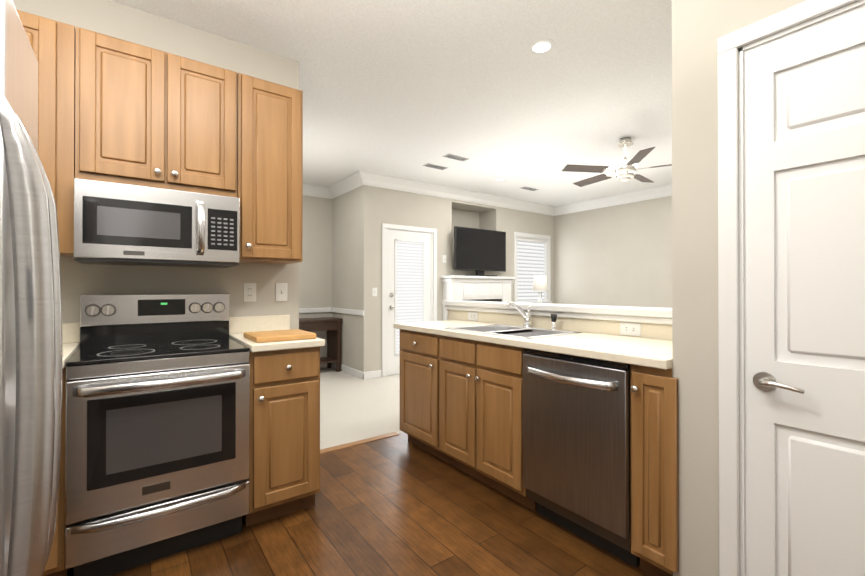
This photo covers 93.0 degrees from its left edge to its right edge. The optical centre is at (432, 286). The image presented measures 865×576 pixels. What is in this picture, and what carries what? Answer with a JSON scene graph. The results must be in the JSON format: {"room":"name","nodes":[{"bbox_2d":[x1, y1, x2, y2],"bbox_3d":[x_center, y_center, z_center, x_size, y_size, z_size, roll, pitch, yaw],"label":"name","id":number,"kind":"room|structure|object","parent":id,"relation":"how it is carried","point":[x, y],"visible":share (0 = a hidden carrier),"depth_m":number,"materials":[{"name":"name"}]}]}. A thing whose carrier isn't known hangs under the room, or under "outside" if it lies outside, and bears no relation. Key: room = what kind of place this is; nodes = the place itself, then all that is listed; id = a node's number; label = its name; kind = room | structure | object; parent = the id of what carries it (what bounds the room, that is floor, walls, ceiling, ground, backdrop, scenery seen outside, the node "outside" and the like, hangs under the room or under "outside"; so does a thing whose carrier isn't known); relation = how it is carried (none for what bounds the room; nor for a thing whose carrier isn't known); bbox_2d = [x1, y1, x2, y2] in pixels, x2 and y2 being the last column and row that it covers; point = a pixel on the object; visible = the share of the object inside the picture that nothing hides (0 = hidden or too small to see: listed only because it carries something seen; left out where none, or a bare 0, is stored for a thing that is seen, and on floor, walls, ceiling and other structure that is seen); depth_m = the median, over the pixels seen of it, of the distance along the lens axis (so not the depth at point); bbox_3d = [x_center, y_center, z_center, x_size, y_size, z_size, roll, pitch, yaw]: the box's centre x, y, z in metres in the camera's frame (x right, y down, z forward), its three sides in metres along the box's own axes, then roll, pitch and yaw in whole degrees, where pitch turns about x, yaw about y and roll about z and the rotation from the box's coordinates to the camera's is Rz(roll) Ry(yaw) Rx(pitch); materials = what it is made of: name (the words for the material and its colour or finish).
{"room":"kitchen","nodes":[
{"label":"kitchen","id":0,"kind":"room"},
{"bbox_2d":[12,0,298,329],"bbox_3d":[-1.778,-0.152,2.216,2.070,2.740,0.140,0,0,-36],"label":"wall","id":1,"kind":"structure","parent":0,"point":[122,22],"depth_m":2.36,"materials":[{"name":"paint"}]},
{"bbox_2d":[16,9,73,256],"bbox_3d":[-1.877,-0.668,1.854,0.569,1.030,0.327,0,0,-36],"label":"upper cabinet","id":2,"kind":"object","parent":1,"relation":"attached to","point":[50,40],"depth_m":1.81,"materials":[{"name":"brown wood"}]},
{"bbox_2d":[68,25,219,194],"bbox_3d":[-1.433,-0.830,2.178,0.676,0.703,0.327,0,0,-36],"label":"upper cabinet","id":3,"kind":"object","parent":1,"relation":"attached to","point":[114,109],"depth_m":1.99,"materials":[{"name":"brown wood"}]},
{"bbox_2d":[73,178,239,267],"bbox_3d":[-1.400,-0.297,2.131,0.671,0.360,0.437,0,0,-36],"label":"microwave","id":4,"kind":"object","parent":3,"relation":"attached to","point":[120,224],"visible":1,"depth_m":1.97,"materials":[{"name":"silver metal"}]},
{"bbox_2d":[243,283,255,301],"bbox_3d":[-1.148,0.035,2.582,0.075,0.118,0.008,0,0,-36],"label":"electrical outlet plate","id":5,"kind":"object","parent":1,"relation":"attached to","point":[249,295],"depth_m":2.58,"materials":[{"name":"white plastic"}]},
{"bbox_2d":[220,68,302,263],"bbox_3d":[-1.041,-0.666,2.463,0.431,1.030,0.327,0,0,-36],"label":"upper cabinet","id":6,"kind":"object","parent":1,"relation":"attached to","point":[261,121],"depth_m":2.33,"materials":[{"name":"brown wood"}]},
{"bbox_2d":[276,283,286,300],"bbox_3d":[-0.989,0.036,2.694,0.075,0.118,0.014,0,0,-36],"label":"light switch","id":7,"kind":"object","parent":1,"relation":"attached to","point":[281,288],"depth_m":2.69,"materials":[{"name":"white plastic"}]},
{"bbox_2d":[299,195,330,356],"bbox_3d":[-2.964,-0.139,5.386,3.647,2.740,0.120,0,0,-36],"label":"wall","id":8,"kind":"structure","parent":0,"point":[329,270],"depth_m":6.20,"materials":[{"name":"paint"}]},
{"bbox_2d":[299,308,330,312],"bbox_3d":[-2.970,0.350,5.291,3.527,0.070,0.022,0,0,-36],"label":"trim","id":9,"kind":"structure","parent":8,"relation":"attached to","point":[301,310],"depth_m":6.15,"materials":[{"name":"white wood"}]},
{"bbox_2d":[303,183,332,198],"bbox_3d":[-2.942,-1.435,5.259,3.527,0.150,0.118,0,0,-36],"label":"crown molding","id":10,"kind":"structure","parent":8,"relation":"attached to","point":[308,189],"depth_m":6.12,"materials":[{"name":"white"}]},
{"bbox_2d":[320,363,326,367],"bbox_3d":[-2.973,1.183,5.291,3.527,0.095,0.014,0,0,-36],"label":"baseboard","id":11,"kind":"structure","parent":8,"relation":"attached to","point":[324,365],"depth_m":6.24,"materials":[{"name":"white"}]},
{"bbox_2d":[331,187,359,370],"bbox_3d":[-1.211,-0.137,5.976,0.120,2.740,0.930,0,0,-36],"label":"wall","id":12,"kind":"structure","parent":0,"point":[345,208],"depth_m":5.89,"materials":[{"name":"paint"}]},
{"bbox_2d":[327,173,359,197],"bbox_3d":[-1.244,-1.433,5.824,0.118,0.150,0.930,0,0,-36],"label":"crown molding","id":13,"kind":"structure","parent":12,"relation":"attached to","point":[347,184],"depth_m":5.88,"materials":[{"name":"white"}]},
{"bbox_2d":[331,308,363,315],"bbox_3d":[-1.230,0.353,5.878,0.022,0.070,1.080,0,0,-36],"label":"trim","id":14,"kind":"structure","parent":12,"relation":"attached to","point":[335,310],"depth_m":5.80,"materials":[{"name":"white wood"}]},
{"bbox_2d":[331,362,364,379],"bbox_3d":[-1.230,1.185,5.882,0.014,0.095,1.077,0,0,-36],"label":"baseboard","id":15,"kind":"structure","parent":12,"relation":"attached to","point":[361,374],"depth_m":5.74,"materials":[{"name":"white wood"}]},
{"bbox_2d":[69,432,650,575],"bbox_3d":[0.114,1.235,0.997,3.460,0.056,4.470,0,0,-36],"label":"floor","id":16,"kind":"structure","parent":0,"point":[394,504],"depth_m":2.01,"materials":[{"name":"brown wood"}]},
{"bbox_2d":[0,0,62,575],"bbox_3d":[-1.011,0.321,0.435,0.894,1.780,0.880,0,0,-36],"label":"fridge","id":17,"kind":"object","parent":16,"relation":"on","point":[31,367],"visible":1,"depth_m":0.72,"materials":[{"name":"grey metal"}]},
{"bbox_2d":[43,366,69,575],"bbox_3d":[-1.947,0.768,1.599,0.828,0.895,0.648,0,0,-36],"label":"base cabinet","id":18,"kind":"object","parent":16,"relation":"on","point":[55,565],"visible":0.08,"depth_m":1.62,"materials":[{"name":"brown wood"}]},
{"bbox_2d":[62,315,324,367],"bbox_3d":[-1.524,0.251,1.915,1.882,0.138,0.637,0,0,-36],"label":"countertop","id":19,"kind":"structure","parent":18,"relation":"on","point":[239,327],"depth_m":2.16,"materials":[{"name":"stone"}]},
{"bbox_2d":[244,329,315,342],"bbox_3d":[-0.844,0.267,2.264,0.310,0.030,0.300,0,0,-36],"label":"cutting board","id":20,"kind":"object","parent":19,"relation":"on","point":[275,335],"visible":1,"depth_m":2.18,"materials":[{"name":"brown wood"}]},
{"bbox_2d":[65,293,249,575],"bbox_3d":[-1.317,0.627,2.014,0.671,1.180,0.685,0,0,-36],"label":"stove","id":21,"kind":"object","parent":16,"relation":"on","point":[157,426],"visible":1,"depth_m":1.80,"materials":[{"name":"silver metal"}]},
{"bbox_2d":[242,347,319,526],"bbox_3d":[-0.917,0.771,2.349,0.358,0.895,0.648,0,0,-36],"label":"base cabinet","id":22,"kind":"object","parent":16,"relation":"on","point":[284,479],"visible":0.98,"depth_m":2.11,"materials":[{"name":"brown wood"}]},
{"bbox_2d":[400,330,508,469],"bbox_3d":[0.154,0.775,3.148,0.621,0.895,0.603,0,0,-36],"label":"base cabinet","id":23,"kind":"object","parent":16,"relation":"on","point":[454,408],"depth_m":2.67,"materials":[{"name":"brown wood"}]},
{"bbox_2d":[509,346,664,571],"bbox_3d":[0.742,0.772,2.061,0.308,0.892,0.640,0,0,-36],"label":"base cabinet","id":24,"kind":"object","parent":16,"relation":"on","point":[576,432],"depth_m":1.84,"materials":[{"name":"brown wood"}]},
{"bbox_2d":[393,320,671,369],"bbox_3d":[0.552,0.318,2.586,0.641,0.067,2.044,0,0,-36],"label":"countertop","id":25,"kind":"structure","parent":24,"relation":"on","point":[654,354],"depth_m":2.08,"materials":[{"name":"white stone"}]},
{"bbox_2d":[445,323,584,365],"bbox_3d":[0.504,0.359,2.664,0.514,0.160,0.724,0,0,-36],"label":"sink","id":26,"kind":"object","parent":25,"relation":"in","point":[486,351],"depth_m":2.56,"materials":[{"name":"silver metal"}]},
{"bbox_2d":[506,302,531,325],"bbox_3d":[0.596,0.190,2.794,0.210,0.182,0.076,0,0,-36],"label":"faucet","id":27,"kind":"object","parent":25,"relation":"on","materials":[{"name":"silver metal"}]},
{"bbox_2d":[549,314,556,329],"bbox_3d":[0.786,0.229,2.660,0.044,0.103,0.044,0,0,-36],"label":"sprayer","id":28,"kind":"object","parent":25,"relation":"on","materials":[{"name":"black plastic"}]},
{"bbox_2d":[523,348,639,567],"bbox_3d":[0.745,0.771,2.015,0.357,0.892,0.564,0,0,-36],"label":"dishwasher","id":29,"kind":"object","parent":24,"relation":"in","point":[577,408],"depth_m":1.89,"materials":[{"name":"silver metal"}]},
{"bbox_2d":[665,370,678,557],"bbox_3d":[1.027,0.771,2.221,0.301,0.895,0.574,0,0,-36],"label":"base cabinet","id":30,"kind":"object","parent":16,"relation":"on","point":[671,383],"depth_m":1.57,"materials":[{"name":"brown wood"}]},
{"bbox_2d":[320,367,402,449],"bbox_3d":[0.858,1.248,3.432,7.530,0.050,7.530,0,0,-36],"label":"floor carpet","id":31,"kind":"object","parent":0,"point":[353,408],"visible":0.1,"depth_m":4.17,"materials":[{"name":"beige carpet"}]},
{"bbox_2d":[299,317,342,371],"bbox_3d":[-1.777,0.848,5.888,0.860,0.770,0.420,0,0,-36],"label":"console table","id":32,"kind":"object","parent":31,"relation":"on","point":[331,326],"visible":0.58,"depth_m":5.95,"materials":[{"name":"brown wood"}]},
{"bbox_2d":[441,275,514,320],"bbox_3d":[0.743,0.535,6.505,1.340,1.400,0.268,0,0,-36],"label":"fireplace mantel","id":33,"kind":"object","parent":31,"relation":"on","point":[484,288],"visible":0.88,"depth_m":6.35,"materials":[{"name":"white painted wood"}]},
{"bbox_2d":[454,226,505,275],"bbox_3d":[0.776,-0.540,6.516,1.080,0.749,0.180,0,0,-36],"label":"television","id":34,"kind":"object","parent":33,"relation":"on","point":[479,251],"visible":0.92,"depth_m":6.47,"materials":[{"name":"black plastic"}]},
{"bbox_2d":[110,0,671,205],"bbox_3d":[0.858,-1.557,3.443,7.830,0.080,7.830,0,0,-36],"label":"ceiling","id":35,"kind":"structure","parent":0,"point":[406,89],"depth_m":3.08,"materials":[{"name":"white paint"}]},
{"bbox_2d":[422,163,447,169],"bbox_3d":[0.039,-1.506,5.153,0.320,0.007,0.120,0,0,-36],"label":"air vent","id":36,"kind":"object","parent":35,"relation":"in","point":[428,164],"depth_m":5.13,"materials":[{"name":"white metal"}]},
{"bbox_2d":[442,154,468,160],"bbox_3d":[0.275,-1.508,4.795,0.320,0.007,0.120,0,0,-36],"label":"air vent","id":37,"kind":"object","parent":35,"relation":"in","point":[451,156],"depth_m":4.78,"materials":[{"name":"white metal"}]},
{"bbox_2d":[494,177,505,180],"bbox_3d":[0.947,-1.506,5.741,0.169,0.004,0.169,0,0,15],"label":"recessed light","id":38,"kind":"object","parent":35,"relation":"in","point":[499,178],"depth_m":5.75,"materials":[{"name":"white"}]},
{"bbox_2d":[521,186,538,190],"bbox_3d":[1.484,-1.502,6.294,0.320,0.007,0.120,0,0,-36],"label":"air vent","id":39,"kind":"object","parent":35,"relation":"in","point":[526,188],"depth_m":6.26,"materials":[{"name":"white metal"}]},
{"bbox_2d":[528,39,555,54],"bbox_3d":[0.692,-1.518,2.601,0.169,0.004,0.169,0,0,-42],"label":"recessed light","id":40,"kind":"object","parent":35,"relation":"in","point":[541,46],"depth_m":2.59,"materials":[{"name":"white"}]},
{"bbox_2d":[562,137,671,186],"bbox_3d":[1.980,-1.294,4.229,1.274,0.440,1.280,0,0,-36],"label":"ceiling fan","id":41,"kind":"object","parent":35,"relation":"hanging from","point":[625,170],"visible":0.98,"depth_m":4.15,"materials":[{"name":"silver metal"}]},
{"bbox_2d":[360,185,553,371],"bbox_3d":[0.615,-0.134,6.867,4.123,2.740,0.460,0,0,-36],"label":"wall","id":42,"kind":"structure","parent":0,"point":[379,206],"depth_m":6.01,"materials":[{"name":"paint"}]},
{"bbox_2d":[372,288,376,295],"bbox_3d":[-0.780,0.071,5.558,0.075,0.118,0.014,0,0,-36],"label":"light switch","id":43,"kind":"object","parent":42,"relation":"attached to","point":[374,290],"depth_m":5.55,"materials":[{"name":"white plastic"}]},
{"bbox_2d":[386,228,432,375],"bbox_3d":[-0.339,0.213,5.929,0.810,2.040,0.171,0,0,-36],"label":"patio door","id":44,"kind":"structure","parent":42,"relation":"in","point":[409,276],"depth_m":5.89,"materials":[{"name":"white wood"}]},
{"bbox_2d":[382,223,436,376],"bbox_3d":[-0.314,0.182,5.894,0.934,2.102,0.018,0,0,-36],"label":"door frame","id":45,"kind":"structure","parent":42,"relation":"attached to","point":[409,228],"depth_m":5.64,"materials":[{"name":"white wood"}]},
{"bbox_2d":[442,255,445,262],"bbox_3d":[0.182,-0.425,6.260,0.075,0.118,0.014,0,0,-36],"label":"electrical outlet plate","id":46,"kind":"object","parent":42,"relation":"attached to","point":[443,256],"depth_m":6.25,"materials":[{"name":"white plastic"}]},
{"bbox_2d":[355,170,554,214],"bbox_3d":[0.641,-1.430,6.533,4.001,0.150,0.118,0,0,-36],"label":"crown molding","id":47,"kind":"structure","parent":42,"relation":"attached to","point":[357,179],"depth_m":6.19,"materials":[{"name":"white wood"}]},
{"bbox_2d":[514,232,551,302],"bbox_3d":[1.798,-0.301,7.489,1.000,1.320,0.170,0,0,-36],"label":"window unit","id":48,"kind":"structure","parent":42,"relation":"in","point":[531,257],"depth_m":7.50,"materials":[{"name":"white plastic"}]},
{"bbox_2d":[532,275,547,302],"bbox_3d":[1.828,0.202,6.970,0.260,0.789,0.260,0,0,-36],"label":"table lamp","id":49,"kind":"object","parent":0,"point":[539,282],"visible":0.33,"depth_m":6.88,"materials":[{"name":"silver metal"}]},
{"bbox_2d":[448,310,671,340],"bbox_3d":[0.826,0.693,2.858,0.120,1.055,2.165,0,0,-36],"label":"wall","id":50,"kind":"structure","parent":0,"point":[653,331],"depth_m":2.65,"materials":[{"name":"beige"}]},
{"bbox_2d":[468,312,477,320],"bbox_3d":[0.337,0.244,3.422,0.008,0.072,0.118,0,0,-36],"label":"electrical outlet plate","id":51,"kind":"object","parent":50,"relation":"attached to","point":[473,316],"depth_m":3.41,"materials":[{"name":"white plastic"}]},
{"bbox_2d":[442,300,671,324],"bbox_3d":[0.816,0.671,2.872,0.210,1.100,2.200,0,0,-36],"label":"trim","id":52,"kind":"structure","parent":50,"relation":"on","point":[657,315],"depth_m":2.60,"materials":[{"name":"white wood"}]},
{"bbox_2d":[620,322,640,335],"bbox_3d":[1.126,0.240,2.339,0.008,0.072,0.118,0,0,-36],"label":"electrical outlet plate","id":53,"kind":"object","parent":50,"relation":"attached to","point":[634,329],"depth_m":2.34,"materials":[{"name":"white plastic"}]},
{"bbox_2d":[554,196,671,307],"bbox_3d":[4.232,-0.140,5.302,0.120,2.740,6.570,0,0,-36],"label":"wall","id":54,"kind":"structure","parent":0,"point":[618,255],"depth_m":6.82,"materials":[{"name":"paint"}]},
{"bbox_2d":[551,184,671,215],"bbox_3d":[3.514,-1.432,6.091,0.118,0.150,4.217,0,0,-36],"label":"crown molding","id":55,"kind":"structure","parent":54,"relation":"attached to","point":[665,190],"depth_m":6.74,"materials":[{"name":"white wood"}]},
{"bbox_2d":[672,0,715,575],"bbox_3d":[2.906,-0.149,2.952,4.790,2.740,0.133,0,0,-36],"label":"wall","id":56,"kind":"structure","parent":0,"point":[700,28],"depth_m":1.53,"materials":[{"name":"paint"}]},
{"bbox_2d":[716,0,859,575],"bbox_3d":[1.672,-0.158,0.672,0.110,2.740,2.100,0,0,-36],"label":"wall","id":57,"kind":"structure","parent":0,"point":[731,15],"depth_m":1.45,"materials":[{"name":"paint"}]},
{"bbox_2d":[718,0,864,575],"bbox_3d":[1.336,0.165,1.117,0.128,2.098,0.928,0,0,-36],"label":"door frame","id":58,"kind":"structure","parent":57,"relation":"attached to","point":[731,357],"depth_m":1.42,"materials":[{"name":"white wood"}]},
{"bbox_2d":[744,5,864,575],"bbox_3d":[1.296,0.196,1.088,0.099,2.025,0.806,0,0,-36],"label":"door","id":59,"kind":"structure","parent":57,"relation":"in","point":[804,207],"depth_m":1.29,"materials":[{"name":"white wood"}]}
]}

